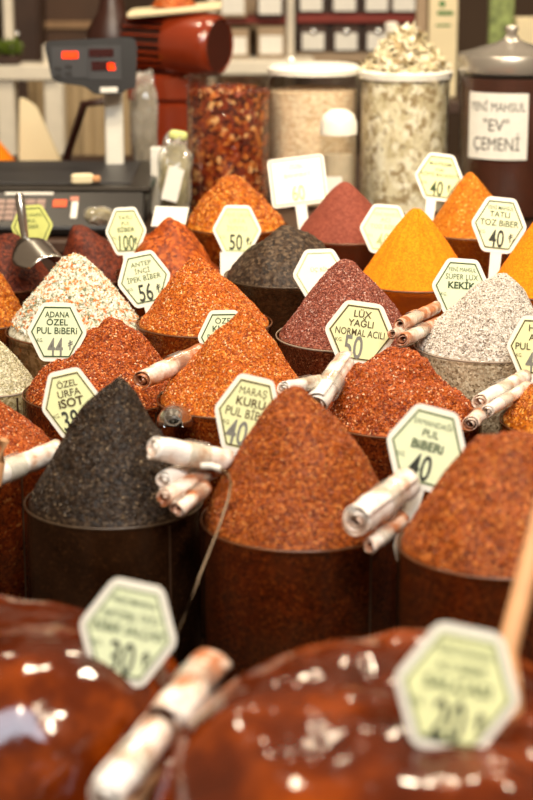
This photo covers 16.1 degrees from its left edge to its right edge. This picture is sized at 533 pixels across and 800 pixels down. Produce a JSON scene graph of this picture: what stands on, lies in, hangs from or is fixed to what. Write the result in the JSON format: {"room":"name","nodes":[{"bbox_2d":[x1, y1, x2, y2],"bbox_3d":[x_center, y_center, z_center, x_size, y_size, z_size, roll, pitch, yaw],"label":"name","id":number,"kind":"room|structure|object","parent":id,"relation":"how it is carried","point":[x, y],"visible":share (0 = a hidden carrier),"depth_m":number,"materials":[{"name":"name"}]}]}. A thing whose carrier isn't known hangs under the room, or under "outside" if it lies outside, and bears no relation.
{"room":"food shop","nodes":[
{"label":"food shop","id":0,"kind":"room"},
{"bbox_2d":[0,0,532,154],"bbox_3d":[0.000,-1.363,6.053,9.000,2.800,0.100,0,15,0],"label":"wall","id":1,"kind":"structure","parent":0,"point":[472,26],"depth_m":6.05,"materials":[{"name":"paint"}]},
{"bbox_2d":[471,196,525,277],"bbox_3d":[0.352,-0.231,2.870,0.072,0.155,0.047,-9,17,-29],"label":"price sign","id":2,"kind":"object","parent":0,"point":[498,225],"visible":0.98,"depth_m":2.86,"materials":[{"name":"white plastic"}]},
{"bbox_3d":[0.000,0.785,3.523,9.000,0.040,9.000,0,15,0],"label":"floor","id":3,"kind":"structure","parent":0,"visible":0},
{"bbox_2d":[13,0,45,115],"bbox_3d":[-0.695,-0.637,5.662,0.102,1.600,0.331,0,15,0],"label":"cabinet","id":4,"kind":"object","parent":3,"relation":"on","point":[29,15],"visible":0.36,"depth_m":5.40,"materials":[{"name":"brown wood"}]},
{"bbox_2d":[0,0,66,154],"bbox_3d":[-0.637,-0.442,5.089,0.210,1.520,0.160,0,15,0],"label":"stand","id":5,"kind":"object","parent":3,"relation":"on","point":[54,92],"visible":0.19,"depth_m":4.94,"materials":[{"name":"paint"}]},
{"bbox_2d":[28,81,130,154],"bbox_3d":[-0.512,-0.320,5.299,0.278,1.167,0.037,0,15,0],"label":"curtain","id":6,"kind":"object","parent":3,"relation":"on","point":[90,140],"visible":0.02,"depth_m":5.18,"materials":[{"name":"fabric"}]},
{"bbox_2d":[45,0,124,42],"bbox_3d":[-0.538,-0.632,5.643,0.246,1.600,0.052,0,15,0],"label":"wall","id":7,"kind":"structure","parent":3,"relation":"on","point":[65,19],"depth_m":5.50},
{"bbox_2d":[200,633,205,648],"bbox_3d":[0.000,0.559,2.841,3.400,0.750,3.900,0,15,0],"label":"countertop","id":8,"kind":"structure","parent":3,"relation":"on","point":[202,635],"depth_m":2.36,"materials":[{"name":"laminate"}]},
{"bbox_2d":[0,378,33,412],"bbox_3d":[-0.381,0.097,2.632,0.134,0.246,0.134,0,15,0],"label":"bucket","id":9,"kind":"object","parent":8,"relation":"on","point":[33,378],"visible":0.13,"depth_m":2.55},
{"bbox_2d":[0,341,32,417],"bbox_3d":[-0.381,0.059,2.621,0.123,0.315,0.123,0,15,0],"label":"pile","id":10,"kind":"object","parent":9,"relation":"in","point":[14,377],"visible":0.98,"depth_m":2.57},
{"bbox_2d":[5,326,32,344],"bbox_3d":[-0.280,0.031,2.816,0.207,0.279,0.207,0,15,0],"label":"bucket","id":11,"kind":"object","parent":8,"relation":"on","point":[9,326],"visible":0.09,"depth_m":2.72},
{"bbox_2d":[8,253,139,377],"bbox_3d":[-0.280,-0.027,2.800,0.197,0.389,0.197,-2,15,-7],"label":"pile","id":12,"kind":"object","parent":11,"relation":"in","point":[74,279],"visible":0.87,"depth_m":2.73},
{"bbox_2d":[118,250,169,312],"bbox_3d":[-0.182,-0.146,2.808,0.072,0.151,0.039,6,16,21],"label":"price sign","id":13,"kind":"object","parent":12,"relation":"in","point":[143,275],"visible":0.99,"depth_m":2.80,"materials":[{"name":"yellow plastic"}]},
{"bbox_2d":[14,289,34,292],"bbox_3d":[-0.422,-0.050,3.088,0.169,0.294,0.169,0,15,0],"label":"bucket","id":14,"kind":"object","parent":8,"relation":"on","point":[34,289],"visible":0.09,"depth_m":2.98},
{"bbox_2d":[0,233,49,305],"bbox_3d":[-0.422,-0.090,3.077,0.159,0.367,0.159,-7,16,-24],"label":"pile","id":15,"kind":"object","parent":14,"relation":"in","point":[18,279],"visible":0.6,"depth_m":2.99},
{"bbox_2d":[11,205,52,240],"bbox_3d":[-0.387,-0.253,3.131,0.057,0.140,0.043,10,18,34],"label":"price sign","id":16,"kind":"object","parent":15,"relation":"in","point":[40,225],"visible":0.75,"depth_m":3.12,"materials":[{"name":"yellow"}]},
{"bbox_2d":[11,193,61,268],"bbox_3d":[-0.359,-0.260,2.937,0.075,0.110,0.127,-8,17,-27],"label":"metal scoop","id":17,"kind":"object","parent":15,"relation":"in","point":[27,251],"visible":0.91,"depth_m":2.93,"materials":[{"name":"metal"}]},
{"bbox_2d":[21,436,52,599],"bbox_3d":[-0.347,0.184,2.283,0.197,0.259,0.197,0,15,0],"label":"bucket","id":18,"kind":"object","parent":8,"relation":"on","point":[23,525],"visible":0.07,"depth_m":2.20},
{"bbox_2d":[0,400,50,599],"bbox_3d":[-0.347,0.150,2.274,0.186,0.319,0.186,-13,20,-40],"label":"pile","id":19,"kind":"object","parent":18,"relation":"in","point":[23,435],"visible":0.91,"depth_m":2.21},
{"bbox_2d":[22,385,160,425],"bbox_3d":[-0.214,0.115,2.534,0.218,0.262,0.218,0,15,0],"label":"bucket","id":20,"kind":"object","parent":8,"relation":"on","point":[26,388],"visible":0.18,"depth_m":2.43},
{"bbox_2d":[26,316,170,441],"bbox_3d":[-0.214,0.064,2.520,0.208,0.358,0.208,12,19,38],"label":"pile","id":21,"kind":"object","parent":20,"relation":"in","point":[110,350],"visible":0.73,"depth_m":2.45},
{"bbox_2d":[28,302,86,362],"bbox_3d":[-0.274,-0.054,2.481,0.062,0.147,0.050,-11,19,-37],"label":"price sign","id":22,"kind":"object","parent":21,"relation":"in","point":[57,329],"visible":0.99,"depth_m":2.47,"materials":[{"name":"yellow plastic"}]},
{"bbox_2d":[24,491,203,654],"bbox_3d":[-0.170,0.230,2.132,0.199,0.248,0.199,0,15,0],"label":"bucket","id":23,"kind":"object","parent":8,"relation":"on","point":[29,494],"visible":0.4,"depth_m":2.03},
{"bbox_2d":[1,439,59,485],"bbox_3d":[-0.275,0.072,2.120,0.030,0.033,0.115,12,19,38],"label":"roll","id":24,"kind":"object","parent":23,"relation":"on","point":[37,458],"visible":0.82,"depth_m":2.12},
{"bbox_2d":[42,367,97,437],"bbox_3d":[-0.226,0.039,2.229,0.070,0.154,0.037,7,17,26],"label":"price sign","id":25,"kind":"object","parent":23,"relation":"attached to","point":[67,391],"visible":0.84,"depth_m":2.22,"materials":[{"name":"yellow plastic"}]},
{"bbox_2d":[28,376,199,668],"bbox_3d":[-0.170,0.160,2.113,0.189,0.384,0.189,14,20,42],"label":"pile","id":26,"kind":"object","parent":23,"relation":"in","point":[100,474],"visible":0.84,"depth_m":2.04,"materials":[{"name":"food"}]},
{"bbox_2d":[135,764,163,799],"bbox_3d":[0.118,0.425,1.392,0.434,0.257,0.434,0,15,0],"label":"basin","id":27,"kind":"object","parent":8,"relation":"in","point":[145,793],"visible":0.06,"depth_m":1.41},
{"bbox_2d":[150,629,532,799],"bbox_3d":[0.118,0.372,1.378,0.410,0.344,0.410,1,15,4],"label":"mound","id":28,"kind":"object","parent":27,"relation":"in","point":[326,720],"visible":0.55,"depth_m":1.29,"materials":[{"name":"food"}]},
{"bbox_2d":[88,714,171,799],"bbox_3d":[-0.096,0.259,1.340,0.031,0.046,0.084,7,17,25],"label":"roll","id":29,"kind":"object","parent":28,"relation":"on","point":[130,762],"visible":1,"depth_m":1.33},
{"bbox_2d":[147,648,231,737],"bbox_3d":[-0.059,0.223,1.440,0.035,0.039,0.100,6,16,20],"label":"roll","id":30,"kind":"object","parent":28,"relation":"on","point":[206,667],"visible":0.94,"depth_m":1.42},
{"bbox_2d":[395,623,518,747],"bbox_3d":[0.127,0.221,1.257,0.079,0.147,0.030,-4,15,-14],"label":"price sign","id":31,"kind":"object","parent":28,"relation":"in","point":[457,687],"visible":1,"depth_m":1.25,"materials":[{"name":"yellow plastic"}]},
{"bbox_2d":[499,508,532,718],"bbox_3d":[0.192,0.147,1.381,0.046,0.180,0.205,8,17,26],"label":"wooden spoon","id":32,"kind":"object","parent":28,"relation":"in","point":[517,609],"visible":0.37,"depth_m":1.37,"materials":[{"name":"brown wood"}]},
{"bbox_2d":[507,650,522,718],"bbox_3d":[0.158,0.217,1.339,0.048,0.066,0.070,0,15,0],"label":"bowl","id":33,"kind":"object","parent":32,"relation":"on","point":[512,654],"depth_m":1.34,"materials":[{"name":"wood"}]},
{"bbox_2d":[126,694,210,799],"bbox_3d":[-0.225,0.381,1.624,0.376,0.222,0.376,0,15,0],"label":"basin","id":34,"kind":"object","parent":8,"relation":"in","point":[135,796],"visible":0.02,"depth_m":1.47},
{"bbox_2d":[0,594,181,799],"bbox_3d":[-0.225,0.330,1.610,0.352,0.305,0.352,2,15,8],"label":"mound","id":35,"kind":"object","parent":34,"relation":"in","point":[64,711],"visible":0.74,"depth_m":1.48,"materials":[{"name":"food"}]},
{"bbox_2d":[80,578,175,686],"bbox_3d":[-0.111,0.216,1.523,0.074,0.146,0.029,-4,16,-15],"label":"price sign","id":36,"kind":"object","parent":35,"relation":"in","point":[129,628],"visible":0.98,"depth_m":1.51,"materials":[{"name":"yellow plastic"}]},
{"bbox_2d":[135,315,271,338],"bbox_3d":[-0.089,0.039,2.720,0.194,0.312,0.194,0,15,0],"label":"bucket","id":37,"kind":"object","parent":8,"relation":"on","point":[269,318],"visible":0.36,"depth_m":2.61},
{"bbox_2d":[139,256,268,358],"bbox_3d":[-0.089,-0.009,2.707,0.184,0.402,0.184,-1,15,-3],"label":"pile","id":38,"kind":"object","parent":37,"relation":"in","point":[196,289],"visible":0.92,"depth_m":2.62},
{"bbox_2d":[156,390,308,419],"bbox_3d":[-0.040,0.136,2.407,0.197,0.288,0.197,0,15,0],"label":"bucket","id":39,"kind":"object","parent":8,"relation":"on","point":[160,393],"visible":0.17,"depth_m":2.29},
{"bbox_2d":[198,310,237,343],"bbox_3d":[-0.056,-0.046,2.511,0.054,0.146,0.048,13,20,40],"label":"price sign","id":40,"kind":"object","parent":39,"relation":"attached to","point":[215,319],"visible":0.18,"depth_m":2.50,"materials":[{"name":"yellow plastic"}]},
{"bbox_2d":[160,308,307,633],"bbox_3d":[-0.040,0.078,2.392,0.187,0.398,0.187,-8,17,-28],"label":"pile","id":41,"kind":"object","parent":39,"relation":"in","point":[242,345],"visible":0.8,"depth_m":2.32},
{"bbox_2d":[133,343,202,389],"bbox_3d":[-0.119,-0.043,2.375,0.027,0.037,0.127,11,18,34],"label":"roll","id":42,"kind":"object","parent":41,"relation":"on","point":[165,369],"visible":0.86,"depth_m":2.35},
{"bbox_2d":[157,403,192,427],"bbox_3d":[-0.111,0.016,2.245,0.044,0.047,0.132,0,15,0],"label":"metal scoop","id":43,"kind":"object","parent":41,"relation":"in","point":[172,415],"visible":0.97,"depth_m":2.25,"materials":[{"name":"metal"}]},
{"bbox_2d":[186,221,287,233],"bbox_3d":[-0.052,-0.125,3.246,0.178,0.357,0.178,0,15,0],"label":"bucket","id":44,"kind":"object","parent":8,"relation":"on","point":[284,221],"visible":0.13,"depth_m":3.13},
{"bbox_2d":[187,174,284,266],"bbox_3d":[-0.052,-0.169,3.234,0.167,0.438,0.167,0,15,0],"label":"pile","id":45,"kind":"object","parent":44,"relation":"in","point":[231,189],"visible":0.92,"depth_m":3.15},
{"bbox_2d":[267,154,327,229],"bbox_3d":[0.055,-0.325,3.250,0.105,0.191,0.056,-1,15,-2],"label":"price sign","id":46,"kind":"object","parent":45,"relation":"in","point":[299,182],"visible":0.96,"depth_m":3.25,"materials":[{"name":"white plastic"}]},
{"bbox_2d":[224,270,299,288],"bbox_3d":[0.033,-0.032,2.943,0.198,0.334,0.198,0,15,0],"label":"bucket","id":47,"kind":"object","parent":8,"relation":"on","point":[228,270],"visible":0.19,"depth_m":2.81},
{"bbox_2d":[227,225,325,345],"bbox_3d":[0.033,-0.070,2.933,0.188,0.404,0.188,-4,15,-13],"label":"pile","id":48,"kind":"object","parent":47,"relation":"in","point":[270,262],"visible":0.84,"depth_m":2.83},
{"bbox_2d":[12,155,532,271],"bbox_3d":[0.000,-0.295,4.010,3.200,0.295,1.160,0,15,0],"label":"raised platform","id":49,"kind":"object","parent":8,"relation":"on","point":[288,214],"visible":0.02,"depth_m":3.69,"materials":[{"name":"brown wood"}]},
{"bbox_2d":[19,97,61,160],"bbox_3d":[-0.513,-0.606,4.289,0.097,0.160,0.040,0,15,0],"label":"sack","id":50,"kind":"object","parent":49,"relation":"on","point":[36,143],"visible":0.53,"depth_m":4.28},
{"bbox_2d":[0,37,156,234],"bbox_3d":[-0.405,-0.518,3.620,0.385,0.334,0.468,0,15,0],"label":"scale","id":51,"kind":"object","parent":49,"relation":"on","point":[106,66],"visible":0.83,"depth_m":3.67,"materials":[{"name":"black plastic"}]},
{"bbox_2d":[0,161,140,183],"bbox_3d":[-0.405,-0.444,3.691,0.300,0.004,0.290,0,15,0],"label":"tray","id":52,"kind":"object","parent":51,"relation":"on","point":[11,172],"depth_m":3.69,"materials":[{"name":"grey metal"}]},
{"bbox_2d":[62,97,103,160],"bbox_3d":[-0.369,-0.545,3.995,0.132,0.196,0.019,0,15,0],"label":"bracket","id":53,"kind":"object","parent":49,"relation":"on","point":[83,105],"visible":0.34,"depth_m":3.98,"materials":[{"name":"metal"}]},
{"bbox_2d":[129,70,157,160],"bbox_3d":[-0.254,-0.552,3.921,0.060,0.270,0.056,0,15,0],"label":"bottle","id":54,"kind":"object","parent":49,"relation":"on","point":[143,120],"visible":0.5,"depth_m":3.90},
{"bbox_2d":[87,0,232,159],"bbox_3d":[-0.231,-0.676,4.085,0.320,0.399,0.213,0,15,0],"label":"grinder","id":55,"kind":"object","parent":49,"relation":"on","point":[176,40],"visible":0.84,"depth_m":4.03,"materials":[{"name":"metal"}]},
{"bbox_2d":[126,1,222,17],"bbox_3d":[-0.196,-0.840,4.061,0.200,0.029,0.160,0,15,0],"label":"tray","id":56,"kind":"object","parent":55,"relation":"on","point":[159,9],"depth_m":4.00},
{"bbox_2d":[206,19,230,71],"bbox_3d":[-0.106,-0.753,4.013,0.060,0.113,0.101,0,15,0],"label":"fan grille","id":57,"kind":"object","parent":55,"relation":"attached to","point":[218,31],"depth_m":4.01,"materials":[{"name":"metal"}]},
{"bbox_2d":[157,130,191,217],"bbox_3d":[-0.171,-0.405,3.533,0.068,0.201,0.075,0,15,0],"label":"bottle","id":58,"kind":"object","parent":49,"relation":"on","point":[175,167],"visible":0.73,"depth_m":3.50,"materials":[{"name":"clear glass"}]},
{"bbox_2d":[267,56,360,183],"bbox_3d":[0.094,-0.542,3.789,0.186,0.295,0.186,0,15,0],"label":"glass jar","id":59,"kind":"object","parent":49,"relation":"on","point":[291,68],"visible":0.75,"depth_m":3.70,"materials":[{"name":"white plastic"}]},
{"bbox_2d":[271,85,356,206],"bbox_3d":[0.094,-0.514,3.796,0.172,0.228,0.172,0,15,0],"label":"spice","id":60,"kind":"object","parent":59,"relation":"in","point":[297,111],"visible":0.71,"depth_m":3.72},
{"bbox_2d":[320,108,356,192],"bbox_3d":[0.136,-0.447,3.592,0.071,0.213,0.071,0,15,0],"label":"plastic bottle","id":61,"kind":"object","parent":49,"relation":"on","point":[335,122],"visible":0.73,"depth_m":3.56,"materials":[{"name":"white plastic"}]},
{"bbox_2d":[358,69,452,211],"bbox_3d":[0.271,-0.512,3.714,0.186,0.275,0.186,0,15,0],"label":"glass jar","id":62,"kind":"object","parent":49,"relation":"on","point":[368,75],"visible":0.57,"depth_m":3.60,"materials":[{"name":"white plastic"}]},
{"bbox_2d":[357,21,451,213],"bbox_3d":[0.270,-0.560,3.700,0.190,0.367,0.185,0,15,0],"label":"dried flowers","id":63,"kind":"object","parent":62,"relation":"in","point":[402,123],"visible":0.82,"depth_m":3.64,"materials":[{"name":"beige plant"}]},
{"bbox_2d":[458,25,532,164],"bbox_3d":[0.467,-0.539,3.645,0.201,0.364,0.201,0,15,0],"label":"glass jar","id":64,"kind":"object","parent":49,"relation":"on","point":[498,122],"visible":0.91,"depth_m":3.56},
{"bbox_2d":[459,73,532,218],"bbox_3d":[0.467,-0.498,3.656,0.185,0.270,0.185,0,15,0],"label":"paste","id":65,"kind":"object","parent":64,"relation":"in","point":[513,179],"visible":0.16,"depth_m":3.58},
{"bbox_3d":[-0.074,-0.507,3.716,0.172,0.263,0.173,0,15,0],"label":"glass jar","id":66,"kind":"object","parent":49,"relation":"on","visible":0},
{"bbox_2d":[186,81,270,209],"bbox_3d":[-0.074,-0.502,3.718,0.160,0.246,0.164,-9,17,-29],"label":"pepper","id":67,"kind":"object","parent":66,"relation":"in","point":[228,124],"visible":0.91,"depth_m":3.65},
{"bbox_2d":[200,507,399,635],"bbox_3d":[0.037,0.247,2.062,0.216,0.251,0.216,0,15,0],"label":"bucket","id":68,"kind":"object","parent":8,"relation":"on","point":[205,510],"visible":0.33,"depth_m":1.95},
{"bbox_2d":[169,478,211,516],"bbox_3d":[-0.078,0.102,1.980,0.020,0.023,0.076,6,16,22],"label":"roll","id":69,"kind":"object","parent":68,"relation":"on","point":[180,506],"visible":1,"depth_m":1.97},
{"bbox_2d":[156,468,219,506],"bbox_3d":[-0.082,0.088,2.005,0.021,0.028,0.097,10,18,32],"label":"roll","id":70,"kind":"object","parent":69,"relation":"on","point":[167,495],"visible":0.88,"depth_m":1.99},
{"bbox_2d":[147,436,233,471],"bbox_3d":[-0.081,0.058,2.000,0.095,0.047,0.030,-8,17,-26],"label":"roll","id":71,"kind":"object","parent":70,"relation":"on","point":[169,450],"visible":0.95,"depth_m":1.99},
{"bbox_2d":[205,385,395,694],"bbox_3d":[0.037,0.175,2.043,0.206,0.391,0.206,-1,15,-3],"label":"pile","id":72,"kind":"object","parent":68,"relation":"in","point":[294,476],"visible":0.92,"depth_m":1.96,"materials":[{"name":"food"}]},
{"bbox_2d":[215,374,276,455],"bbox_3d":[-0.028,0.064,2.120,0.082,0.185,0.042,-8,17,-28],"label":"price sign","id":73,"kind":"object","parent":72,"relation":"in","point":[239,408],"visible":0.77,"depth_m":2.11,"materials":[{"name":"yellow plastic"}]},
{"bbox_2d":[387,404,464,561],"bbox_3d":[0.167,0.085,1.977,0.082,0.160,0.040,-5,16,-17],"label":"price sign","id":74,"kind":"object","parent":68,"relation":"attached to","point":[427,439],"visible":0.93,"depth_m":1.97,"materials":[{"name":"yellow plastic"}]},
{"bbox_2d":[324,243,366,245],"bbox_3d":[0.133,-0.107,3.195,0.175,0.350,0.175,0,15,0],"label":"bucket","id":75,"kind":"object","parent":8,"relation":"on","point":[324,243],"visible":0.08,"depth_m":3.07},
{"bbox_2d":[300,182,375,270],"bbox_3d":[0.133,-0.152,3.183,0.164,0.433,0.164,5,16,18],"label":"pile","id":76,"kind":"object","parent":75,"relation":"in","point":[338,218],"visible":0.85,"depth_m":3.09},
{"bbox_2d":[276,328,418,352],"bbox_3d":[0.113,0.058,2.660,0.201,0.308,0.201,0,15,0],"label":"bucket","id":77,"kind":"object","parent":8,"relation":"on","point":[281,328],"visible":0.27,"depth_m":2.55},
{"bbox_2d":[293,249,339,296],"bbox_3d":[0.078,-0.148,2.751,0.065,0.143,0.049,11,18,34],"label":"price sign","id":78,"kind":"object","parent":77,"relation":"attached to","point":[313,263],"visible":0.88,"depth_m":2.74,"materials":[{"name":"white plastic"}]},
{"bbox_2d":[279,259,416,409],"bbox_3d":[0.113,0.004,2.645,0.191,0.410,0.191,-10,18,-32],"label":"pile","id":79,"kind":"object","parent":77,"relation":"in","point":[344,281],"visible":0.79,"depth_m":2.57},
{"bbox_2d":[381,289,433,293],"bbox_3d":[0.228,-0.028,2.942,0.186,0.326,0.186,0,15,0],"label":"bucket","id":80,"kind":"object","parent":8,"relation":"on","point":[381,289],"visible":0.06,"depth_m":2.81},
{"bbox_2d":[360,204,403,252],"bbox_3d":[0.188,-0.235,3.011,0.067,0.154,0.049,-10,18,-33],"label":"price sign","id":81,"kind":"object","parent":80,"relation":"attached to","point":[381,219],"visible":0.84,"depth_m":3.00,"materials":[{"name":"white plastic"}]},
{"bbox_2d":[363,208,457,325],"bbox_3d":[0.228,-0.083,2.927,0.178,0.432,0.178,0,15,0],"label":"pile","id":82,"kind":"object","parent":80,"relation":"in","point":[415,251],"visible":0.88,"depth_m":2.84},
{"bbox_2d":[347,426,477,438],"bbox_3d":[0.167,0.150,2.385,0.203,0.272,0.203,0,15,0],"label":"bucket","id":83,"kind":"object","parent":8,"relation":"on","point":[351,433],"visible":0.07,"depth_m":2.27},
{"bbox_2d":[325,300,393,362],"bbox_3d":[0.122,-0.052,2.471,0.081,0.157,0.047,-8,17,-26],"label":"price sign","id":84,"kind":"object","parent":83,"relation":"attached to","point":[360,328],"visible":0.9,"depth_m":2.46,"materials":[{"name":"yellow plastic"}]},
{"bbox_2d":[327,347,478,629],"bbox_3d":[0.167,0.106,2.373,0.192,0.352,0.192,-14,20,-42],"label":"pile","id":85,"kind":"object","parent":83,"relation":"in","point":[378,392],"visible":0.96,"depth_m":2.29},
{"bbox_2d":[308,350,353,408],"bbox_3d":[0.080,-0.023,2.315,0.033,0.055,0.119,6,16,20],"label":"roll","id":86,"kind":"object","parent":85,"relation":"on","point":[334,375],"visible":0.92,"depth_m":2.30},
{"bbox_2d":[461,403,491,430],"bbox_3d":[0.255,0.019,2.260,0.022,0.023,0.094,6,16,20],"label":"roll","id":87,"kind":"object","parent":83,"relation":"on","point":[477,416],"visible":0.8,"depth_m":2.23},
{"bbox_2d":[471,369,531,406],"bbox_3d":[0.290,-0.013,2.330,0.024,0.026,0.131,9,18,31],"label":"roll","id":88,"kind":"object","parent":87,"relation":"on","point":[492,392],"visible":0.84,"depth_m":2.31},
{"bbox_2d":[396,527,513,580],"bbox_3d":[0.229,0.277,1.887,0.203,0.285,0.203,0,15,0],"label":"bucket","id":89,"kind":"object","parent":8,"relation":"on","point":[402,530],"visible":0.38,"depth_m":1.77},
{"bbox_2d":[363,511,408,553],"bbox_3d":[0.121,0.133,1.895,0.019,0.025,0.073,11,18,34],"label":"roll","id":90,"kind":"object","parent":89,"relation":"on","point":[372,543],"visible":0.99,"depth_m":1.89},
{"bbox_2d":[342,467,420,536],"bbox_3d":[0.117,0.102,1.905,0.037,0.042,0.119,9,17,29],"label":"roll","id":91,"kind":"object","parent":90,"relation":"on","point":[374,507],"visible":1,"depth_m":1.88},
{"bbox_2d":[400,429,532,661],"bbox_3d":[0.229,0.218,1.871,0.193,0.395,0.193,7,16,24],"label":"pile","id":92,"kind":"object","parent":89,"relation":"in","point":[474,521],"visible":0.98,"depth_m":1.78,"materials":[{"name":"food"}]},
{"bbox_2d":[413,342,512,363],"bbox_3d":[0.294,0.079,2.561,0.196,0.318,0.196,0,15,0],"label":"bucket","id":93,"kind":"object","parent":8,"relation":"on","point":[456,360],"visible":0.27,"depth_m":2.43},
{"bbox_2d":[432,258,485,311],"bbox_3d":[0.274,-0.123,2.671,0.068,0.155,0.049,-10,18,-33],"label":"price sign","id":94,"kind":"object","parent":93,"relation":"attached to","point":[456,276],"visible":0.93,"depth_m":2.66,"materials":[{"name":"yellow plastic"}]},
{"bbox_2d":[417,273,532,434],"bbox_3d":[0.294,0.030,2.548,0.186,0.409,0.186,3,15,9],"label":"pile","id":95,"kind":"object","parent":93,"relation":"in","point":[479,326],"visible":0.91,"depth_m":2.45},
{"bbox_2d":[396,316,439,345],"bbox_3d":[0.205,-0.092,2.500,0.020,0.020,0.143,7,15,25],"label":"roll","id":96,"kind":"object","parent":95,"relation":"on","point":[419,332],"visible":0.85,"depth_m":2.47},
{"bbox_2d":[394,301,441,329],"bbox_3d":[0.203,-0.112,2.530,0.020,0.026,0.162,6,16,22],"label":"roll","id":97,"kind":"object","parent":96,"relation":"on","point":[407,321],"visible":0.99,"depth_m":2.51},
{"bbox_2d":[444,237,507,257],"bbox_3d":[0.337,-0.102,3.147,0.159,0.365,0.159,0,15,0],"label":"bucket","id":98,"kind":"object","parent":8,"relation":"on","point":[444,237],"visible":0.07,"depth_m":3.03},
{"bbox_2d":[433,172,509,278],"bbox_3d":[0.337,-0.151,3.134,0.148,0.456,0.149,0,15,0],"label":"pile","id":99,"kind":"object","parent":98,"relation":"in","point":[454,218],"visible":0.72,"depth_m":3.05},
{"bbox_2d":[415,152,462,220],"bbox_3d":[0.286,-0.327,3.150,0.077,0.167,0.043,-7,16,-23],"label":"price sign","id":100,"kind":"object","parent":99,"relation":"in","point":[437,176],"visible":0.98,"depth_m":3.14,"materials":[{"name":"white plastic"}]},
{"bbox_2d":[499,407,513,430],"bbox_3d":[0.382,0.159,2.336,0.196,0.280,0.196,0,15,0],"label":"bucket","id":101,"kind":"object","parent":8,"relation":"on","point":[506,409],"visible":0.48,"depth_m":2.29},
{"bbox_2d":[503,383,532,432],"bbox_3d":[0.382,0.121,2.326,0.189,0.349,0.189,0,15,0],"label":"pile","id":102,"kind":"object","parent":101,"relation":"in","point":[519,415],"visible":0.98,"depth_m":2.27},
{"bbox_2d":[481,381,530,416],"bbox_3d":[0.291,-0.002,2.290,0.017,0.023,0.109,10,18,32],"label":"roll","id":103,"kind":"object","parent":102,"relation":"on","point":[506,399],"visible":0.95,"depth_m":2.28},
{"bbox_2d":[507,315,532,383],"bbox_3d":[0.342,-0.031,2.411,0.060,0.154,0.048,-11,19,-36],"label":"price sign","id":104,"kind":"object","parent":101,"relation":"attached to","point":[520,343],"visible":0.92,"depth_m":2.40,"materials":[{"name":"white plastic"}]},
{"bbox_3d":[-0.156,-0.058,3.090,0.176,0.309,0.176,0,15,0],"label":"bucket","id":105,"kind":"object","parent":8,"relation":"on","visible":0},
{"bbox_2d":[119,217,219,317],"bbox_3d":[-0.156,-0.103,3.078,0.165,0.392,0.165,-8,17,-28],"label":"pile","id":106,"kind":"object","parent":105,"relation":"in","point":[173,242],"visible":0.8,"depth_m":3.00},
{"bbox_2d":[106,207,145,259],"bbox_3d":[-0.225,-0.236,3.030,0.052,0.147,0.044,12,19,37],"label":"price sign","id":107,"kind":"object","parent":106,"relation":"in","point":[125,230],"visible":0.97,"depth_m":3.02,"materials":[{"name":"white plastic"}]},
{"bbox_2d":[213,205,260,277],"bbox_3d":[-0.045,-0.226,3.027,0.073,0.169,0.051,-6,16,-21],"label":"price sign","id":108,"kind":"object","parent":105,"relation":"attached to","point":[236,229],"visible":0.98,"depth_m":3.02,"materials":[{"name":"white plastic"}]},
{"bbox_3d":[-0.431,0.005,2.934,0.134,0.267,0.133,0,15,0],"label":"bucket","id":109,"kind":"object","parent":8,"relation":"on","visible":0},
{"bbox_2d":[0,273,21,348],"bbox_3d":[-0.431,-0.036,2.923,0.123,0.342,0.123,-10,18,-34],"label":"pile","id":110,"kind":"object","parent":109,"relation":"in","point":[9,304],"visible":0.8,"depth_m":2.87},
{"bbox_3d":[-0.291,-0.080,3.235,0.144,0.275,0.144,0,15,0],"label":"bucket","id":111,"kind":"object","parent":8,"relation":"on","visible":0},
{"bbox_2d":[62,225,122,291],"bbox_3d":[-0.290,-0.123,3.224,0.133,0.355,0.133,0,15,0],"label":"pile","id":112,"kind":"object","parent":111,"relation":"in","point":[99,251],"visible":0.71,"depth_m":3.16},
{"bbox_2d":[208,0,313,154],"bbox_3d":[-0.015,-0.540,5.298,0.287,1.600,0.365,0,15,0],"label":"shelf unit","id":113,"kind":"object","parent":3,"relation":"on","point":[252,70],"visible":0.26,"depth_m":5.16,"materials":[{"name":"white paint"}]},
{"bbox_2d":[257,24,284,57],"bbox_3d":[0.012,-0.978,5.141,0.074,0.082,0.122,0,15,0],"label":"storage box","id":114,"kind":"object","parent":113,"relation":"on","point":[270,37],"visible":1,"depth_m":5.08,"materials":[{"name":"cardboard"}]},
{"bbox_2d":[295,0,415,154],"bbox_3d":[0.251,-0.509,5.495,0.337,1.437,0.340,0,15,0],"label":"shelf","id":115,"kind":"object","parent":3,"relation":"on","point":[325,30],"visible":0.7,"depth_m":5.20,"materials":[{"name":"brown wood"}]},
{"bbox_2d":[360,85,460,113],"bbox_3d":[0.560,-0.224,4.971,0.620,1.160,0.420,0,15,0],"label":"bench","id":116,"kind":"object","parent":3,"relation":"on","point":[454,102],"visible":0.05,"depth_m":4.62,"materials":[{"name":"brown wood"}]},
{"bbox_2d":[427,0,457,96],"bbox_3d":[0.437,-0.892,4.709,0.070,0.266,0.061,0,15,0],"label":"carton","id":117,"kind":"object","parent":116,"relation":"on","point":[442,15],"visible":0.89,"depth_m":4.67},
{"bbox_2d":[487,0,513,43],"bbox_3d":[0.582,-0.892,4.710,0.060,0.266,0.040,0,15,0],"label":"pack","id":118,"kind":"object","parent":116,"relation":"on","point":[500,12],"visible":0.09,"depth_m":4.68,"materials":[{"name":"green plastic"}]},
{"bbox_3d":[0.416,0.002,2.795,0.193,0.346,0.194,0,15,0],"label":"bucket","id":119,"kind":"object","parent":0,"visible":0},
{"bbox_2d":[497,223,532,305],"bbox_3d":[0.416,-0.063,2.777,0.183,0.470,0.183,0,15,0],"label":"pile","id":120,"kind":"object","parent":119,"relation":"in","point":[519,264],"visible":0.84,"depth_m":2.70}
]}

